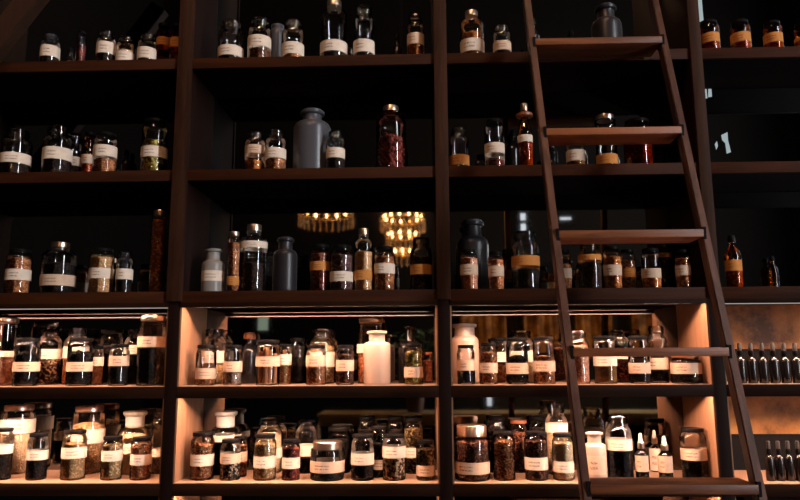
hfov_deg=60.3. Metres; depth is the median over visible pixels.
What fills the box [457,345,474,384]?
storage jar
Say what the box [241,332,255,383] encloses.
glass bottle
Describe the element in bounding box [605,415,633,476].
jar
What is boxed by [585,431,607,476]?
bottle
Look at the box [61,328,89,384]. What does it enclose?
jar
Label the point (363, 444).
storage jar
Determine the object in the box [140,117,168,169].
storage jar
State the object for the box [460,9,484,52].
storage jar
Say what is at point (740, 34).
jar
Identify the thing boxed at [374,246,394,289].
storage jar
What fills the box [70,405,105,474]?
storage jar
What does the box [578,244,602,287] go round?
jar
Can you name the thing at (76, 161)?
jar
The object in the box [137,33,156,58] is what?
jar
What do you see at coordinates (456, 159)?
jar
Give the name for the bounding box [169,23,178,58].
jar
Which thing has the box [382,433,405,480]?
storage jar
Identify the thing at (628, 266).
storage jar
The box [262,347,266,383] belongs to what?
cinnamon stick
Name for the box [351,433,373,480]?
storage jar
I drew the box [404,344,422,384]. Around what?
storage jar
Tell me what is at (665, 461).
dropper bottle
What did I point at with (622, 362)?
jar
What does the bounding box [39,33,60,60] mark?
jar
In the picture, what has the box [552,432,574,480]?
storage jar
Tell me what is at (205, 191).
shelving unit
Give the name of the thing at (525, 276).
jar
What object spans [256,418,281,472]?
jar
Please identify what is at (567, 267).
storage jar
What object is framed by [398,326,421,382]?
glass bottle
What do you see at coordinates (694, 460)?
storage jar
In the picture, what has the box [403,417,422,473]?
storage jar
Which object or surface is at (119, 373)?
storage jar
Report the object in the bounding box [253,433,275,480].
storage jar
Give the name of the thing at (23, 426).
storage jar
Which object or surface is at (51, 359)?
jar
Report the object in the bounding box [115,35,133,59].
jar
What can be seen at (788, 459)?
dropper bottle
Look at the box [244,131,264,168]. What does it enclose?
jar
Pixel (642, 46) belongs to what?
library ladder
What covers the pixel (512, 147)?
glass bottle
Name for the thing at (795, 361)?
bottle
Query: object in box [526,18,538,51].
glass bottle
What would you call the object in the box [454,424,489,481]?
storage jar
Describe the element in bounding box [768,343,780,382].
bottle
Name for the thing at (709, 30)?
jar
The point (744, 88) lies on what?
wall
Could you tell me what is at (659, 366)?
jar
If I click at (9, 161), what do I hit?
jar
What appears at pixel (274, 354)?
cinnamon stick
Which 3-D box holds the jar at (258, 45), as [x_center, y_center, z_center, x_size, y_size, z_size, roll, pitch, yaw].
[-0.450,-0.664,2.208,0.075,0.155,0.075,2,-9,-12]
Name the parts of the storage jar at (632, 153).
lid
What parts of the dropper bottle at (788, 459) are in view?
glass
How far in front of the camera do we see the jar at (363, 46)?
2.19 m
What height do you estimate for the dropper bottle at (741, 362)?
0.115 m
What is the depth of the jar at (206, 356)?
2.17 m
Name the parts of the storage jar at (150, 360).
lid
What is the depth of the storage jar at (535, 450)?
1.97 m
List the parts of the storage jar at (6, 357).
lid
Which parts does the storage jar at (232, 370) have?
lid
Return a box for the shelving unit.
[0,0,799,499]
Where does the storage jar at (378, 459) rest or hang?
on the shelving unit
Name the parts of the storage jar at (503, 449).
lid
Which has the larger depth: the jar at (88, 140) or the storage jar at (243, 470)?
the jar at (88, 140)
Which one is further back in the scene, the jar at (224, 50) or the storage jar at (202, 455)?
the jar at (224, 50)
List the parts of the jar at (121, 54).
glass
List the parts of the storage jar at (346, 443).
lid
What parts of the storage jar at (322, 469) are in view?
lid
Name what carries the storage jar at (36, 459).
on the shelving unit
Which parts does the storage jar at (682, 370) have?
lid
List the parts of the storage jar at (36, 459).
lid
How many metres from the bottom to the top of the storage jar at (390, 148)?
0.216 m
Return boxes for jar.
[0,128,32,171]
[0,317,20,385]
[0,404,36,474]
[0,427,13,479]
[3,248,32,292]
[11,338,41,385]
[25,432,48,480]
[36,328,62,384]
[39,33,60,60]
[39,242,77,292]
[41,125,72,171]
[60,429,87,480]
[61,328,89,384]
[65,338,93,385]
[67,133,81,170]
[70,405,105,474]
[81,131,94,170]
[87,247,114,291]
[92,131,117,170]
[92,346,103,384]
[95,30,115,59]
[98,330,123,384]
[100,435,123,480]
[107,344,129,385]
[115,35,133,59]
[115,251,133,291]
[117,410,149,474]
[123,329,137,383]
[129,436,151,480]
[135,315,166,385]
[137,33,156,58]
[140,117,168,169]
[150,408,161,473]
[156,22,170,58]
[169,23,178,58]
[190,431,214,480]
[195,345,216,385]
[201,329,226,383]
[209,410,240,474]
[217,19,243,57]
[220,438,240,480]
[223,345,242,384]
[233,435,246,476]
[239,224,267,290]
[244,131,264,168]
[247,16,270,56]
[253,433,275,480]
[255,340,279,384]
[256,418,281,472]
[264,129,285,168]
[271,23,283,56]
[279,344,291,383]
[281,18,303,56]
[281,438,299,480]
[289,338,304,383]
[294,419,317,473]
[306,345,325,384]
[309,329,334,383]
[310,244,329,289]
[310,439,344,481]
[320,0,347,55]
[326,130,344,167]
[327,426,350,472]
[330,244,352,289]
[336,345,353,384]
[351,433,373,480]
[353,5,374,54]
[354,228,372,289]
[357,317,384,383]
[357,416,373,450]
[371,425,386,476]
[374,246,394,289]
[376,104,405,166]
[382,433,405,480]
[387,416,402,443]
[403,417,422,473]
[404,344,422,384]
[407,13,423,53]
[410,237,431,289]
[416,439,434,480]
[423,352,432,382]
[449,127,468,165]
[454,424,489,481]
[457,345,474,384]
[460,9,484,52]
[460,249,477,288]
[479,343,497,383]
[484,118,504,164]
[487,416,505,472]
[488,251,503,288]
[489,338,506,382]
[493,24,510,51]
[493,430,515,480]
[506,338,528,383]
[509,331,533,382]
[510,419,526,472]
[511,231,540,288]
[524,430,547,480]
[528,416,545,439]
[532,337,555,383]
[545,403,567,474]
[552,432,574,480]
[555,249,571,287]
[566,145,585,163]
[571,331,589,383]
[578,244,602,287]
[593,336,617,383]
[594,113,617,163]
[603,246,622,287]
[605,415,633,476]
[608,330,628,381]
[620,249,636,287]
[623,117,653,162]
[627,336,650,383]
[640,248,661,287]
[647,326,669,382]
[658,243,673,286]
[670,356,702,383]
[674,249,691,286]
[680,427,708,476]
[700,19,720,47]
[729,18,751,47]
[762,20,783,46]
[793,22,799,45]
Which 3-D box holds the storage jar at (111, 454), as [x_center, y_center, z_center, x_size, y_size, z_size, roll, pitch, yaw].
[-0.849,0.611,2.032,0.060,0.122,0.060,2,-9,-15]
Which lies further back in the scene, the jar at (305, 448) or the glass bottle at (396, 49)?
the glass bottle at (396, 49)
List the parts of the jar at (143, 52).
glass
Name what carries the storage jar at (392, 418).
on the shelving unit
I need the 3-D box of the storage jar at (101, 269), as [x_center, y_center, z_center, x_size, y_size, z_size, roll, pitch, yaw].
[-0.913,0.066,2.109,0.072,0.139,0.072,3,-10,-19]
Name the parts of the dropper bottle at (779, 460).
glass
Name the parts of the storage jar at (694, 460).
lid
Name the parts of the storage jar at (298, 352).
lid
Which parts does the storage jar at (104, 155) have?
lid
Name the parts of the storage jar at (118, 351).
lid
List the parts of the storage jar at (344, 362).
lid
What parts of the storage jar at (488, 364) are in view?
lid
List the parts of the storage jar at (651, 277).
lid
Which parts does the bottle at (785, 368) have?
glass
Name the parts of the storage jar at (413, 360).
lid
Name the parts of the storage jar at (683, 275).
lid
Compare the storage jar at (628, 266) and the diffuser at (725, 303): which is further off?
the storage jar at (628, 266)
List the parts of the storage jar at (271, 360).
lid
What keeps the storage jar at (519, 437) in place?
on the shelving unit
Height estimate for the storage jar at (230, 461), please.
0.114 m
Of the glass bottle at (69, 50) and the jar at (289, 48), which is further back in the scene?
the glass bottle at (69, 50)
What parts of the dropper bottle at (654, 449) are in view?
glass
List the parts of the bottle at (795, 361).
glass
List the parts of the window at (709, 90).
pane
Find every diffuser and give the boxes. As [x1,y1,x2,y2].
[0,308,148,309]
[725,303,799,303]
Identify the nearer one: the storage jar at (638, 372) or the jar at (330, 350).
the storage jar at (638, 372)
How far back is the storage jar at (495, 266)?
2.04 m
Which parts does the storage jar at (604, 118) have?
lid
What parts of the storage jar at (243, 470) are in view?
lid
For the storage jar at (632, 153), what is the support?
on the shelving unit
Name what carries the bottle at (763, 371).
on the shelving unit
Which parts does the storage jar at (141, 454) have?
lid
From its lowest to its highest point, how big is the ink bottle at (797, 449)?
0.108 m
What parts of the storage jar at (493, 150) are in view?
lid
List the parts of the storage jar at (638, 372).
lid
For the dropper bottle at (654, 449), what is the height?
0.122 m
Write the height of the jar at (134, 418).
0.186 m
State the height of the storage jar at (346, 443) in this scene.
0.135 m
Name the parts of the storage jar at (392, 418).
lid, glass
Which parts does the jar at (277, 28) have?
lid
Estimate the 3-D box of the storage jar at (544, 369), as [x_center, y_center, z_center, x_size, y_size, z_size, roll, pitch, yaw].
[0.425,0.325,2.033,0.065,0.136,0.065,-3,-9,17]
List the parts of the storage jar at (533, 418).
glass, lid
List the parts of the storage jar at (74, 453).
lid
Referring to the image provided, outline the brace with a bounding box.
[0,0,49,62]
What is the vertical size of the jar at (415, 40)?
0.153 m
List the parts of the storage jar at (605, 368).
lid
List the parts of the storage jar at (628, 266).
lid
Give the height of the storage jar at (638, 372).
0.138 m
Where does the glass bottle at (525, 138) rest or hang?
on the shelving unit
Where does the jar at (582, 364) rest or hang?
on the shelving unit
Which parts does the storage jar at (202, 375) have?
lid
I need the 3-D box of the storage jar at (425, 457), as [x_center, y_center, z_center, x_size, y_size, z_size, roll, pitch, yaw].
[0.074,0.607,1.996,0.055,0.110,0.055,0,-9,-3]
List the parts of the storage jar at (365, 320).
lid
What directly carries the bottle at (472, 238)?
on the shelving unit
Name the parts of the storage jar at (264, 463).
lid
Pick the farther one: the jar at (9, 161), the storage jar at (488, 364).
the jar at (9, 161)
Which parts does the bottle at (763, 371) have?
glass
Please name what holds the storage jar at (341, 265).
on the shelving unit
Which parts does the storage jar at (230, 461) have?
lid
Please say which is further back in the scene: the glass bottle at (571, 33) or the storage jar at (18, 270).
the glass bottle at (571, 33)
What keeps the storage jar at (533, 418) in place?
on the shelving unit
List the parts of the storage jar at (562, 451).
lid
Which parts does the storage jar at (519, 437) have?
lid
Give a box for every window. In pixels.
[698,0,702,21]
[705,89,711,97]
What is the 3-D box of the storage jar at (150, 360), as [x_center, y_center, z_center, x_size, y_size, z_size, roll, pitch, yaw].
[-0.746,0.302,2.073,0.086,0.207,0.086,3,-10,-20]
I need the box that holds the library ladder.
[522,0,767,499]
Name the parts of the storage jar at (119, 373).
lid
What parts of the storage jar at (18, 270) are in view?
lid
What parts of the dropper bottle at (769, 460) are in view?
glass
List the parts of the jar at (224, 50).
glass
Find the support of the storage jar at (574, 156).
on the shelving unit
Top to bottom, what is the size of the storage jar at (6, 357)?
0.208 m
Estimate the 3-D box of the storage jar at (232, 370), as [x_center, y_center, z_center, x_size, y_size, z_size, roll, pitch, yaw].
[-0.499,0.343,2.058,0.055,0.118,0.055,1,-9,-11]
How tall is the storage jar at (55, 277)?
0.162 m
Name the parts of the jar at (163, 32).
lid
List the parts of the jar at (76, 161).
glass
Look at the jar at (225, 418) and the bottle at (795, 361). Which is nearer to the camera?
the bottle at (795, 361)
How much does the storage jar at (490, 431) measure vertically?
0.164 m
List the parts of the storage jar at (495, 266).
lid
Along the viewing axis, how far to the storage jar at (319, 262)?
2.06 m
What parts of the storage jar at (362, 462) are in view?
lid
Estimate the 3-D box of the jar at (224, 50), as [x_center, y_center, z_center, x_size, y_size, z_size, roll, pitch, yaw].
[-0.543,-0.660,2.215,0.082,0.149,0.082,1,-9,-8]
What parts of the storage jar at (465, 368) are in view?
lid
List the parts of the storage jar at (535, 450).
lid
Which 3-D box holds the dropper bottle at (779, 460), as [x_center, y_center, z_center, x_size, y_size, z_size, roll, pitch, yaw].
[1.071,0.595,1.947,0.024,0.108,0.024,-5,-10,26]
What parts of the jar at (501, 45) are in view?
glass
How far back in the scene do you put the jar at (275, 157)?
2.11 m
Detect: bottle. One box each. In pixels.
[63,47,74,60]
[120,150,131,170]
[201,248,224,290]
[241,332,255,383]
[272,237,296,290]
[293,107,330,167]
[363,331,390,384]
[392,34,401,53]
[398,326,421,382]
[452,324,479,382]
[457,219,488,288]
[506,130,517,164]
[516,103,533,164]
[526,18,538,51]
[549,146,557,164]
[568,30,573,37]
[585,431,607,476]
[591,3,622,36]
[635,433,648,476]
[649,430,660,471]
[657,436,673,476]
[724,235,743,286]
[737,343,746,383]
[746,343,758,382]
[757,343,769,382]
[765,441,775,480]
[767,256,779,285]
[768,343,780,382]
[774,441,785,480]
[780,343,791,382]
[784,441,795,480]
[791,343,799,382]
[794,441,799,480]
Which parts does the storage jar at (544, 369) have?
lid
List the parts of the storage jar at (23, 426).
lid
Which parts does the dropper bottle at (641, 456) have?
rubber bulb, glass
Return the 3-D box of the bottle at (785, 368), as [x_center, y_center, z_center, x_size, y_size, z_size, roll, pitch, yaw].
[1.110,0.326,1.988,0.027,0.114,0.027,-6,-11,32]
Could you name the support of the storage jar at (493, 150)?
on the shelving unit
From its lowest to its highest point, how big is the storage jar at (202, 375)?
0.119 m
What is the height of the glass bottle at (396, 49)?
0.177 m
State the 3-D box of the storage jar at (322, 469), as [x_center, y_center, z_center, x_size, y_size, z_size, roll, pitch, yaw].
[-0.212,0.613,2.013,0.100,0.107,0.100,0,-9,-1]
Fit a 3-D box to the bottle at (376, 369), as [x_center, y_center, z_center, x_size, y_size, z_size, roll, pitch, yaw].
[-0.069,0.321,2.059,0.080,0.158,0.080,0,-9,-1]
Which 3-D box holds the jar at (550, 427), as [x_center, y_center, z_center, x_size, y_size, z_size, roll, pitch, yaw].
[0.476,0.570,2.089,0.067,0.208,0.067,-1,-9,7]
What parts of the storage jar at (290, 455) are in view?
lid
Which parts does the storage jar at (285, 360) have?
lid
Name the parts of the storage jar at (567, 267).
lid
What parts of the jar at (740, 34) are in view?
lid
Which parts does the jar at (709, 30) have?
lid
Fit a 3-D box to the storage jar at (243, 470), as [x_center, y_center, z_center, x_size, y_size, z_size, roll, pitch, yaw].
[-0.481,0.619,2.071,0.043,0.116,0.043,3,-10,-18]
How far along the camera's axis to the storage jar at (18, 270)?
2.09 m
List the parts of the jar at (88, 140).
lid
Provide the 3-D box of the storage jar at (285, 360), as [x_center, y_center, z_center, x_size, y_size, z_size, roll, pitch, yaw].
[-0.352,0.349,2.109,0.040,0.122,0.040,2,-9,-12]
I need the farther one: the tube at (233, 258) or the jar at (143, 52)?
the jar at (143, 52)
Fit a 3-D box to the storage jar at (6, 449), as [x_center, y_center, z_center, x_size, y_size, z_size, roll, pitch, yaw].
[-1.178,0.602,2.041,0.058,0.146,0.058,4,-10,-26]
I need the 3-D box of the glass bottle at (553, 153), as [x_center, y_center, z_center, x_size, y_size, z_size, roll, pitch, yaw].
[0.481,-0.292,2.181,0.034,0.116,0.034,-1,-9,7]
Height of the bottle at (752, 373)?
0.115 m
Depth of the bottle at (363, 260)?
2.06 m
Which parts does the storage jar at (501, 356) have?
lid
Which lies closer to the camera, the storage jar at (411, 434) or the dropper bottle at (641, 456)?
the dropper bottle at (641, 456)
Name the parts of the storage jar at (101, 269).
lid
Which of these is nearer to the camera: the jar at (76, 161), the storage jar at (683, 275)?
the storage jar at (683, 275)
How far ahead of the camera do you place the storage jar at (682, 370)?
1.98 m
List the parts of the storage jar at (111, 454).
lid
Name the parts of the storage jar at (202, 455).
lid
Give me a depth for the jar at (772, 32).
2.12 m
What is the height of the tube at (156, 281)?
0.254 m
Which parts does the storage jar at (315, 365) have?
lid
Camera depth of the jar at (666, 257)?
2.19 m
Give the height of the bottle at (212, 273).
0.135 m
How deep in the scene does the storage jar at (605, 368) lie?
2.00 m
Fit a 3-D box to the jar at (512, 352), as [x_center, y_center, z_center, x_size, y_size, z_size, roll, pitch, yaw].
[0.381,0.333,2.155,0.078,0.159,0.078,-2,-9,10]
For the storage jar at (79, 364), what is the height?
0.142 m
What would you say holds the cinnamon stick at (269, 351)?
in the storage jar at (271, 360)
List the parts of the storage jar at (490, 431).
lid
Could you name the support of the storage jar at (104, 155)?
on the shelving unit
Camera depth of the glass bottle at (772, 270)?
2.18 m
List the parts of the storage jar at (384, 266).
lid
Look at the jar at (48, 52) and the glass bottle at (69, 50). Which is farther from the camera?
the glass bottle at (69, 50)
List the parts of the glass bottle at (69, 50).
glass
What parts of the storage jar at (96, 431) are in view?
lid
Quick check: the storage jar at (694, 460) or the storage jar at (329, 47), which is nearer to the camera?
the storage jar at (694, 460)
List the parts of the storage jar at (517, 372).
lid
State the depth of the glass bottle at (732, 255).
2.02 m
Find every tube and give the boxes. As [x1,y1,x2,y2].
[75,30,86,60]
[148,210,166,291]
[226,231,239,290]
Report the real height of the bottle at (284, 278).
0.168 m
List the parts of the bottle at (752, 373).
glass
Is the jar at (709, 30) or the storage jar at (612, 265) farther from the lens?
the jar at (709, 30)
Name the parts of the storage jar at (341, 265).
lid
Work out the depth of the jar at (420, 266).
2.05 m
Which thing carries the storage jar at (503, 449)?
on the shelving unit
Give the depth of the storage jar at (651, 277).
2.02 m
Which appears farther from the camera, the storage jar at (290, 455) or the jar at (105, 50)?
the jar at (105, 50)
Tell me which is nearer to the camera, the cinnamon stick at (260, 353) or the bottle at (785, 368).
the bottle at (785, 368)
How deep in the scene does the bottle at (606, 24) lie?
2.21 m
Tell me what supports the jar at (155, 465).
on the shelving unit
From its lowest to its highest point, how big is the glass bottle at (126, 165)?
0.135 m
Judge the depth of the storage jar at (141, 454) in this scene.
2.01 m
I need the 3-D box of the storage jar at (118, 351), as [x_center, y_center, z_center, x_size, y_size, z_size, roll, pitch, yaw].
[-0.925,0.342,2.207,0.074,0.171,0.074,3,-10,-20]
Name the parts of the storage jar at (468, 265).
lid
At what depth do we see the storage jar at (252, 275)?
2.09 m
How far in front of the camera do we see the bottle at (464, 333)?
2.13 m
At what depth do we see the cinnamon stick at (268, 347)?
2.06 m
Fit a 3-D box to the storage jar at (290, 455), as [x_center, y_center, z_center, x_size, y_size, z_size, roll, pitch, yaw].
[-0.318,0.610,2.010,0.053,0.113,0.053,2,-9,-12]
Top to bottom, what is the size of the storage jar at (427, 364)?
0.096 m
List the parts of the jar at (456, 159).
glass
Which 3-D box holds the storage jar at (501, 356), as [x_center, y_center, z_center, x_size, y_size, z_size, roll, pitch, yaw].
[0.312,0.347,2.171,0.060,0.138,0.060,0,-9,1]
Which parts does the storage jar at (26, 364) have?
lid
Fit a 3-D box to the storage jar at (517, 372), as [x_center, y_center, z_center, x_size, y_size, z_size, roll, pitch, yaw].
[0.345,0.327,2.035,0.065,0.134,0.065,-1,-9,7]
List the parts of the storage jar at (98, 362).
lid, glass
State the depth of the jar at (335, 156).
2.09 m
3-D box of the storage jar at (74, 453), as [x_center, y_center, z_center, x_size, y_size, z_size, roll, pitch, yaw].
[-0.965,0.605,2.041,0.070,0.139,0.070,4,-10,-27]
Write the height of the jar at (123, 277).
0.127 m
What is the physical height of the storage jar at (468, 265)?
0.123 m
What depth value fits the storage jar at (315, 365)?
2.03 m
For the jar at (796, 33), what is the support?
on the shelving unit
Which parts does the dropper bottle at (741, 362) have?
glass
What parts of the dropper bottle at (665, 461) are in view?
rubber bulb, glass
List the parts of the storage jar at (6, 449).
lid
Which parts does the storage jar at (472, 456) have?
lid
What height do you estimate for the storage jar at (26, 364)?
0.143 m
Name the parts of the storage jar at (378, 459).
lid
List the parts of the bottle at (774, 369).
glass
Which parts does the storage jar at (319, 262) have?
lid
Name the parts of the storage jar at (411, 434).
lid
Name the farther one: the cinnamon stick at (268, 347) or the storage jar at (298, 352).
the storage jar at (298, 352)
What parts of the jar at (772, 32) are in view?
lid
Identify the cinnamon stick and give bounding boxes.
[258,352,262,382]
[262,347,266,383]
[266,346,269,382]
[268,350,271,382]
[273,353,276,382]
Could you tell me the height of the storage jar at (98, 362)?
0.119 m
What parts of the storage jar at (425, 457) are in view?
lid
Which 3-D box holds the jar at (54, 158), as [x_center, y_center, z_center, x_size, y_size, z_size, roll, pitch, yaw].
[-1.084,-0.308,2.182,0.088,0.163,0.088,4,-10,-25]
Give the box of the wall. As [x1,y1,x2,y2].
[0,88,799,310]
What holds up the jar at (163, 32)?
on the shelving unit
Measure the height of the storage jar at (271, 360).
0.133 m
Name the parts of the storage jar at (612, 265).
lid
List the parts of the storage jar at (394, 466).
lid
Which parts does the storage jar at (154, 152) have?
lid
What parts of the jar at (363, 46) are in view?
glass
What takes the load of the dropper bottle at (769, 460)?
on the shelving unit
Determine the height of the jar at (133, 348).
0.174 m
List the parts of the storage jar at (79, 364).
lid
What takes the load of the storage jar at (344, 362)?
on the shelving unit
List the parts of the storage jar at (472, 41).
glass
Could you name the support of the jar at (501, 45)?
on the shelving unit
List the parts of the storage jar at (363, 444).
lid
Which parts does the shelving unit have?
mirror panel, mirror panel, mirror panel, mirror panel, mirror panel, mirror panel, mirror panel, mirror panel, mirror panel, mirror panel, mirror panel, mirror panel, mirror panel, mirror panel, mirror panel, mirror panel, mirror panel, mirror panel, mirror panel, mirror panel, mirror panel, hide panel, hide panel, mirror panel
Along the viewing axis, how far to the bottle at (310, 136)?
2.12 m
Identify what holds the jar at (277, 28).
on the shelving unit

